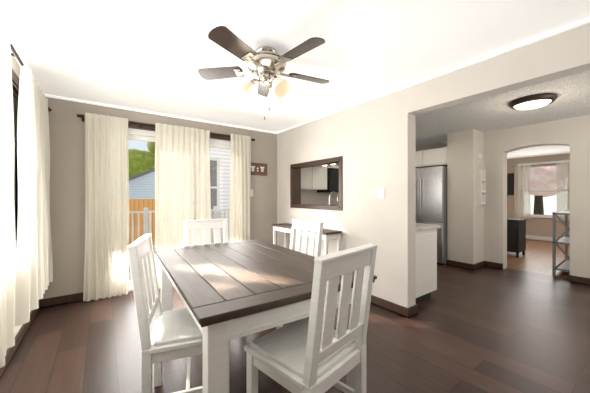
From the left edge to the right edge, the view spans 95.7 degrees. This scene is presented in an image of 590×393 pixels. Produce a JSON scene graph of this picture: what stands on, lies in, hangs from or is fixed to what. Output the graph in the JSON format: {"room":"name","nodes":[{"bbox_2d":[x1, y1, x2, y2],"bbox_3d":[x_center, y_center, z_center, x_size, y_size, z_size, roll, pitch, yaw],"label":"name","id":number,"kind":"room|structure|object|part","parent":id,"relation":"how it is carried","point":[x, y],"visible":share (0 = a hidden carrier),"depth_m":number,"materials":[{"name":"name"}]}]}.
{"room":"dining room","nodes":[
{"label":"dining room","id":0,"kind":"room"},
{"bbox_2d":[6,56,30,350],"bbox_3d":[-1.289,0.050,0.666,0.150,2.400,5.600,0,0,-36],"label":"wall","id":1,"kind":"structure","parent":0,"point":[15,66],"depth_m":2.44,"materials":[{"name":"paint"}]},
{"bbox_2d":[0,299,40,378],"bbox_3d":[-1.222,1.200,0.715,0.016,0.100,5.600,0,0,-36],"label":"baseboard","id":2,"kind":"structure","parent":1,"relation":"attached to","point":[21,333],"depth_m":2.22,"materials":[{"name":"brown wood"}]},
{"bbox_2d":[10,44,51,249],"bbox_3d":[-1.800,-0.282,1.543,0.189,1.424,3.518,0,0,-36],"label":"window","id":3,"kind":"structure","parent":1,"relation":"in","point":[15,79],"depth_m":2.19,"materials":[{"name":"brown wood"}]},
{"bbox_2d":[0,16,15,367],"bbox_3d":[-1.538,-0.043,1.311,0.085,1.965,1.086,0,0,-36],"label":"curtain","id":4,"kind":"object","parent":3,"relation":"hanging from","point":[7,275],"visible":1,"depth_m":1.62,"materials":[{"name":"beige fabric"}]},
{"bbox_2d":[12,89,18,138],"bbox_3d":[-1.981,-0.703,1.696,0.032,0.385,1.850,0,0,-36],"label":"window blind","id":5,"kind":"object","parent":3,"relation":"attached to","point":[15,103],"visible":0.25,"depth_m":2.32,"materials":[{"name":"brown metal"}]},
{"bbox_3d":[-1.772,-0.975,1.564,0.119,0.038,3.518,0,0,-36],"label":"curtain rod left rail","id":6,"kind":"part","parent":3,"relation":"part of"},
{"bbox_2d":[15,59,52,326],"bbox_3d":[-2.373,-0.043,2.469,0.087,1.965,1.330,0,0,-36],"label":"curtain","id":7,"kind":"object","parent":3,"relation":"hanging from","point":[34,271],"visible":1,"depth_m":2.21,"materials":[{"name":"beige fabric"}]},
{"bbox_2d":[42,97,338,298],"bbox_3d":[-0.079,0.050,5.087,7.289,2.400,0.150,0,0,-36],"label":"wall","id":8,"kind":"structure","parent":0,"point":[67,168],"depth_m":3.19,"materials":[{"name":"paint"}]},
{"bbox_2d":[41,292,82,307],"bbox_3d":[-2.624,1.200,3.146,0.529,0.100,0.016,0,0,-36],"label":"baseboard","id":9,"kind":"structure","parent":8,"relation":"attached to","point":[65,299],"depth_m":3.08,"materials":[{"name":"brown wood"}]},
{"bbox_2d":[45,94,275,133],"bbox_3d":[-1.595,-1.136,3.882,3.060,0.028,0.028,0,0,-36],"label":"crown molding","id":10,"kind":"structure","parent":8,"relation":"attached to","point":[46,95],"depth_m":3.59,"materials":[{"name":"paint"}]},
{"bbox_2d":[77,114,254,140],"bbox_3d":[-1.622,-0.940,3.806,2.308,0.080,0.120,0,0,-36],"label":"rail","id":11,"kind":"object","parent":8,"relation":"attached to","point":[140,124],"visible":1,"depth_m":3.50,"materials":[{"name":"brown metal"}]},
{"bbox_2d":[83,113,128,301],"bbox_3d":[-2.298,0.124,3.266,0.462,2.228,0.072,0,0,-36],"label":"curtain","id":12,"kind":"object","parent":11,"relation":"hanging from","point":[106,266],"visible":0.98,"depth_m":3.26,"materials":[{"name":"beige fabric"}]},
{"bbox_2d":[155,123,210,288],"bbox_3d":[-1.576,0.124,3.792,0.771,2.228,0.071,0,0,-36],"label":"curtain","id":13,"kind":"object","parent":11,"relation":"hanging from","point":[182,176],"visible":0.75,"depth_m":3.76,"materials":[{"name":"beige fabric"}]},
{"bbox_2d":[229,134,250,241],"bbox_3d":[-0.872,0.124,4.299,0.375,2.228,0.069,0,0,-36],"label":"curtain","id":14,"kind":"object","parent":11,"relation":"hanging from","point":[240,187],"visible":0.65,"depth_m":4.29,"materials":[{"name":"beige fabric"}]},
{"bbox_2d":[128,128,230,291],"bbox_3d":[-1.664,0.175,3.942,1.800,2.150,0.110,0,0,-36],"label":"window","id":15,"kind":"structure","parent":8,"relation":"in","point":[145,135],"depth_m":3.70,"materials":[{"name":"clear glass"}]},
{"bbox_2d":[128,121,230,140],"bbox_3d":[-1.621,0.133,3.882,1.970,2.235,0.038,0,0,-36],"label":"door frame","id":16,"kind":"structure","parent":8,"relation":"attached to","point":[142,127],"depth_m":3.62,"materials":[{"name":"brown wood"}]},
{"bbox_2d":[251,162,266,175],"bbox_3d":[-0.651,-0.470,4.571,0.400,0.210,0.017,0,0,-36],"label":"wall plaque","id":17,"kind":"object","parent":8,"relation":"attached to","point":[258,168],"visible":0.88,"depth_m":4.59,"materials":[{"name":"brown wood"}]},
{"bbox_2d":[0,239,589,392],"bbox_3d":[3.073,1.300,3.755,11.139,0.100,6.100,0,0,-36],"label":"floor","id":18,"kind":"structure","parent":0,"point":[484,329],"depth_m":2.25,"materials":[{"name":"brown wood"}]},
{"bbox_2d":[127,233,229,392],"bbox_3d":[-0.677,0.748,1.641,0.519,1.004,0.470,0,0,-20],"label":"chair","id":19,"kind":"object","parent":18,"relation":"on","point":[175,334],"visible":0.71,"depth_m":1.46,"materials":[{"name":"white paint"}]},
{"bbox_2d":[183,218,227,307],"bbox_3d":[-0.815,0.748,2.680,0.470,1.004,0.519,0,0,-36],"label":"chair","id":20,"kind":"object","parent":18,"relation":"on","point":[206,226],"visible":0.23,"depth_m":2.85,"materials":[{"name":"white paint"}]},
{"bbox_2d":[154,239,376,392],"bbox_3d":[-0.397,0.870,2.061,1.065,0.760,1.680,0,0,-33],"label":"dining table","id":21,"kind":"object","parent":18,"relation":"on","point":[228,291],"visible":0.85,"depth_m":1.47,"materials":[{"name":"white paint"}]},
{"bbox_2d":[276,219,323,328],"bbox_3d":[-0.072,0.748,2.582,0.519,1.004,0.470,0,0,-36],"label":"chair","id":22,"kind":"object","parent":18,"relation":"on","point":[315,229],"visible":0.19,"depth_m":2.68,"materials":[{"name":"white paint"}]},
{"bbox_2d":[301,168,306,189],"bbox_3d":[1.234,0.050,5.523,3.048,2.398,0.678,0,0,-36],"label":"kitchen cabinet","id":23,"kind":"object","parent":18,"relation":"on","point":[303,170],"depth_m":4.74,"materials":[{"name":"white wood"}]},
{"bbox_2d":[272,223,341,254],"bbox_3d":[0.119,0.850,3.929,0.280,0.800,1.300,0,0,-36],"label":"console table","id":24,"kind":"object","parent":18,"relation":"on","point":[327,234],"visible":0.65,"depth_m":3.53,"materials":[{"name":"white paint"}]},
{"bbox_2d":[244,243,376,392],"bbox_3d":[0.081,0.748,1.394,0.519,1.004,0.470,0,0,44],"label":"chair","id":25,"kind":"object","parent":18,"relation":"on","point":[305,355],"visible":1,"depth_m":1.26,"materials":[{"name":"white paint"}]},
{"bbox_2d":[307,148,441,303],"bbox_3d":[0.986,0.050,3.834,0.668,2.398,1.830,0,0,-36],"label":"kitchen cabinets","id":26,"kind":"object","parent":18,"relation":"on","point":[322,179],"depth_m":3.26,"materials":[{"name":"white wood"}]},
{"bbox_2d":[329,192,337,204],"bbox_3d":[0.605,0.135,4.128,0.205,0.426,0.095,0,0,-36],"label":"faucet","id":27,"kind":"object","parent":26,"relation":"on","point":[330,194],"visible":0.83,"depth_m":4.12,"materials":[{"name":"silver metal"}]},
{"bbox_2d":[416,166,446,264],"bbox_3d":[2.672,0.350,5.362,0.806,1.800,0.885,0,0,-36],"label":"fridge","id":28,"kind":"object","parent":18,"relation":"on","point":[431,195],"visible":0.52,"depth_m":4.90,"materials":[{"name":"silver metal"}]},
{"bbox_2d":[442,147,446,166],"bbox_3d":[2.753,0.170,5.443,0.678,2.158,0.948,0,0,-36],"label":"kitchen cabinet","id":29,"kind":"object","parent":18,"relation":"on","point":[444,149],"depth_m":4.91,"materials":[{"name":"white wood"}]},
{"bbox_2d":[507,218,525,257],"bbox_3d":[4.623,0.865,5.714,0.492,0.770,0.380,0,0,-36],"label":"cabinet","id":30,"kind":"object","parent":18,"relation":"on","point":[516,235],"visible":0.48,"depth_m":5.52,"materials":[{"name":"black wood"}]},
{"bbox_2d":[552,210,569,274],"bbox_3d":[4.622,0.750,4.418,0.950,1.000,0.360,0,0,-36],"label":"shelf unit","id":31,"kind":"object","parent":18,"relation":"on","point":[564,265],"visible":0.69,"depth_m":4.27,"materials":[{"name":"grey paint"}]},
{"bbox_2d":[0,0,589,158],"bbox_3d":[3.043,-1.200,3.796,11.139,0.100,6.200,0,0,-36],"label":"ceiling","id":32,"kind":"structure","parent":0,"point":[151,55],"depth_m":2.12,"materials":[{"name":"paint"}]},
{"bbox_2d":[198,26,329,119],"bbox_3d":[-0.197,-0.877,2.115,1.097,0.545,1.091,0,0,-36],"label":"ceiling fan","id":33,"kind":"object","parent":32,"relation":"hanging from","point":[266,65],"visible":1,"depth_m":2.04,"materials":[{"name":"brown wood"}]},
{"bbox_2d":[508,93,557,109],"bbox_3d":[2.822,-1.105,3.179,0.440,0.090,0.440,0,0,-36],"label":"ceiling light","id":34,"kind":"object","parent":32,"relation":"attached to","point":[534,101],"visible":1,"depth_m":3.07,"materials":[{"name":"white glass"}]},
{"bbox_2d":[277,23,589,307],"bbox_3d":[1.377,0.050,2.592,0.150,2.400,5.600,0,0,-36],"label":"wall","id":35,"kind":"structure","parent":0,"point":[373,143],"depth_m":2.92,"materials":[{"name":"paint"}]},
{"bbox_2d":[290,156,342,210],"bbox_3d":[0.340,-0.172,4.028,0.182,0.715,1.183,0,0,-36],"label":"trim","id":36,"kind":"structure","parent":35,"relation":"attached to","point":[295,185],"depth_m":4.10,"materials":[{"name":"brown wood"}]},
{"bbox_2d":[377,188,383,198],"bbox_3d":[0.968,-0.035,3.018,0.014,0.116,0.090,0,0,-36],"label":"light switch","id":37,"kind":"object","parent":35,"relation":"attached to","point":[380,193],"visible":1,"depth_m":3.02,"materials":[{"name":"white plastic"}]},
{"bbox_2d":[370,295,410,317],"bbox_3d":[0.418,1.200,3.777,0.016,0.100,2.556,0,0,-36],"label":"baseboard","id":38,"kind":"structure","parent":35,"relation":"attached to","point":[398,309],"depth_m":2.89,"materials":[{"name":"brown wood"}]},
{"bbox_2d":[276,17,589,133],"bbox_3d":[1.304,-1.136,2.540,0.028,0.028,5.600,0,0,-36],"label":"crown molding","id":39,"kind":"structure","parent":35,"relation":"attached to","point":[543,36],"depth_m":2.28,"materials":[{"name":"paint"}]},
{"bbox_2d":[416,115,589,277],"bbox_3d":[3.708,0.050,4.275,0.800,2.400,5.600,0,0,-36],"label":"wall","id":40,"kind":"structure","parent":0,"point":[476,234],"depth_m":4.62,"materials":[{"name":"paint"}]},
{"bbox_2d":[477,169,485,205],"bbox_3d":[3.236,-0.150,4.638,0.200,0.640,0.070,0,0,-36],"label":"shelf rack","id":41,"kind":"object","parent":40,"relation":"attached to","point":[481,187],"visible":1,"depth_m":4.60,"materials":[{"name":"white paint"}]},
{"bbox_2d":[447,260,589,285],"bbox_3d":[4.159,1.200,3.509,0.666,0.100,3.830,0,0,-36],"label":"baseboard","id":42,"kind":"structure","parent":40,"relation":"attached to","point":[580,280],"depth_m":4.60,"materials":[{"name":"brown wood"}]},
{"bbox_2d":[503,118,569,152],"bbox_3d":[3.875,-0.955,4.300,0.200,0.390,0.804,0,0,-36],"label":"wall","id":43,"kind":"structure","parent":0,"point":[556,132],"depth_m":4.21,"materials":[{"name":"paint"}]},
{"bbox_2d":[507,153,569,237],"bbox_3d":[7.706,0.050,6.639,0.150,2.400,4.750,0,0,-36],"label":"wall","id":44,"kind":"structure","parent":0,"point":[541,227],"depth_m":7.60,"materials":[{"name":"beige paint"}]},
{"bbox_2d":[507,173,513,194],"bbox_3d":[6.463,-0.375,8.184,0.045,0.650,0.390,0,0,-36],"label":"wall-mounted tv","id":45,"kind":"object","parent":44,"relation":"attached to","point":[510,183],"visible":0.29,"depth_m":8.07,"materials":[{"name":"black"}]},
{"bbox_2d":[526,235,556,241],"bbox_3d":[7.682,1.190,6.530,0.016,0.120,4.600,0,0,-36],"label":"baseboard","id":46,"kind":"structure","parent":44,"relation":"attached to","point":[540,238],"depth_m":7.55,"materials":[{"name":"white wood"}]},
{"bbox_2d":[518,160,569,217],"bbox_3d":[7.021,-0.165,7.519,0.150,1.610,1.180,0,0,-36],"label":"window","id":47,"kind":"structure","parent":44,"relation":"in","point":[549,163],"depth_m":7.56,"materials":[{"name":"glass"}]},
{"bbox_3d":[7.003,-0.890,7.396,0.103,0.016,1.560,0,0,-36],"label":"rail","id":48,"kind":"object","parent":44,"relation":"attached to","visible":0},
{"bbox_2d":[514,165,530,218],"bbox_3d":[6.651,-0.125,7.810,0.063,1.550,0.402,0,0,-36],"label":"curtain","id":49,"kind":"object","parent":48,"relation":"hanging from","point":[522,198],"visible":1,"depth_m":7.81,"materials":[{"name":"fabric"}]},
{"bbox_2d":[556,162,569,220],"bbox_3d":[7.231,-0.125,7.005,0.056,1.550,0.573,0,0,-36],"label":"curtain","id":50,"kind":"object","parent":48,"relation":"hanging from","point":[563,184],"visible":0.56,"depth_m":7.12,"materials":[{"name":"fabric"}]},
{"label":"outside","id":51,"kind":"structure","parent":0,"visible":0},
{"bbox_3d":[-17.948,1.900,29.219,80.000,0.200,59.800,0,0,-36],"label":"ground","id":52,"kind":"structure","parent":51,"visible":0},
{"bbox_2d":[128,149,154,177],"bbox_3d":[-17.898,-1.848,30.766,4.626,7.296,5.220,0,0,-36],"label":"tree","id":53,"kind":"object","parent":52,"relation":"on","point":[140,162],"depth_m":28.89,"materials":[{"name":"green plant"}]},
{"bbox_2d":[129,199,154,245],"bbox_3d":[-10.180,0.945,5.877,13.260,1.710,0.060,0,0,-36],"label":"fence","id":54,"kind":"object","parent":52,"relation":"on","point":[141,216],"depth_m":9.31,"materials":[{"name":"brown wood"}]},
{"bbox_2d":[129,168,154,198],"bbox_3d":[-8.507,-0.542,20.248,8.862,4.684,7.800,0,0,-36],"label":"house","id":55,"kind":"structure","parent":52,"relation":"on","point":[140,181],"depth_m":15.80,"materials":[{"name":"grey"}]},
{"bbox_2d":[147,142,154,157],"bbox_3d":[-12.574,-3.604,32.301,9.042,10.808,10.502,0,0,-36],"label":"tree","id":56,"kind":"object","parent":52,"relation":"on","point":[152,149],"depth_m":30.20,"materials":[{"name":"green plant"}]},
{"bbox_2d":[210,148,230,243],"bbox_3d":[0.094,-1.475,12.157,10.730,6.550,3.590,0,0,-36],"label":"house","id":57,"kind":"structure","parent":52,"relation":"on","point":[219,177],"depth_m":8.31,"materials":[{"name":"white"}]},
{"bbox_3d":[-2.833,1.575,5.133,6.700,0.450,3.150,0,0,-36],"label":"deck","id":58,"kind":"object","parent":52,"relation":"on","visible":0},
{"bbox_2d":[129,206,229,247],"bbox_3d":[-3.726,0.810,6.370,6.700,1.080,0.090,0,0,-36],"label":"deck railing","id":59,"kind":"object","parent":58,"relation":"on","point":[146,226],"depth_m":6.47,"materials":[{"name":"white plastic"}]},
{"bbox_3d":[27.735,1.900,6.704,32.300,0.200,30.200,0,0,-36],"label":"ground","id":60,"kind":"structure","parent":51,"visible":0},
{"bbox_2d":[530,195,556,214],"bbox_3d":[22.735,0.075,19.006,6.000,3.450,20.000,0,0,-36],"label":"house","id":61,"kind":"structure","parent":60,"relation":"on","point":[547,204],"depth_m":19.60,"materials":[{"name":"white"}]},
{"bbox_2d":[530,166,556,214],"bbox_3d":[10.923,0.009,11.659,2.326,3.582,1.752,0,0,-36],"label":"window shade","id":62,"kind":"object","parent":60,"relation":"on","point":[536,177],"depth_m":11.28,"materials":[{"name":"brown fabric"}]}
]}

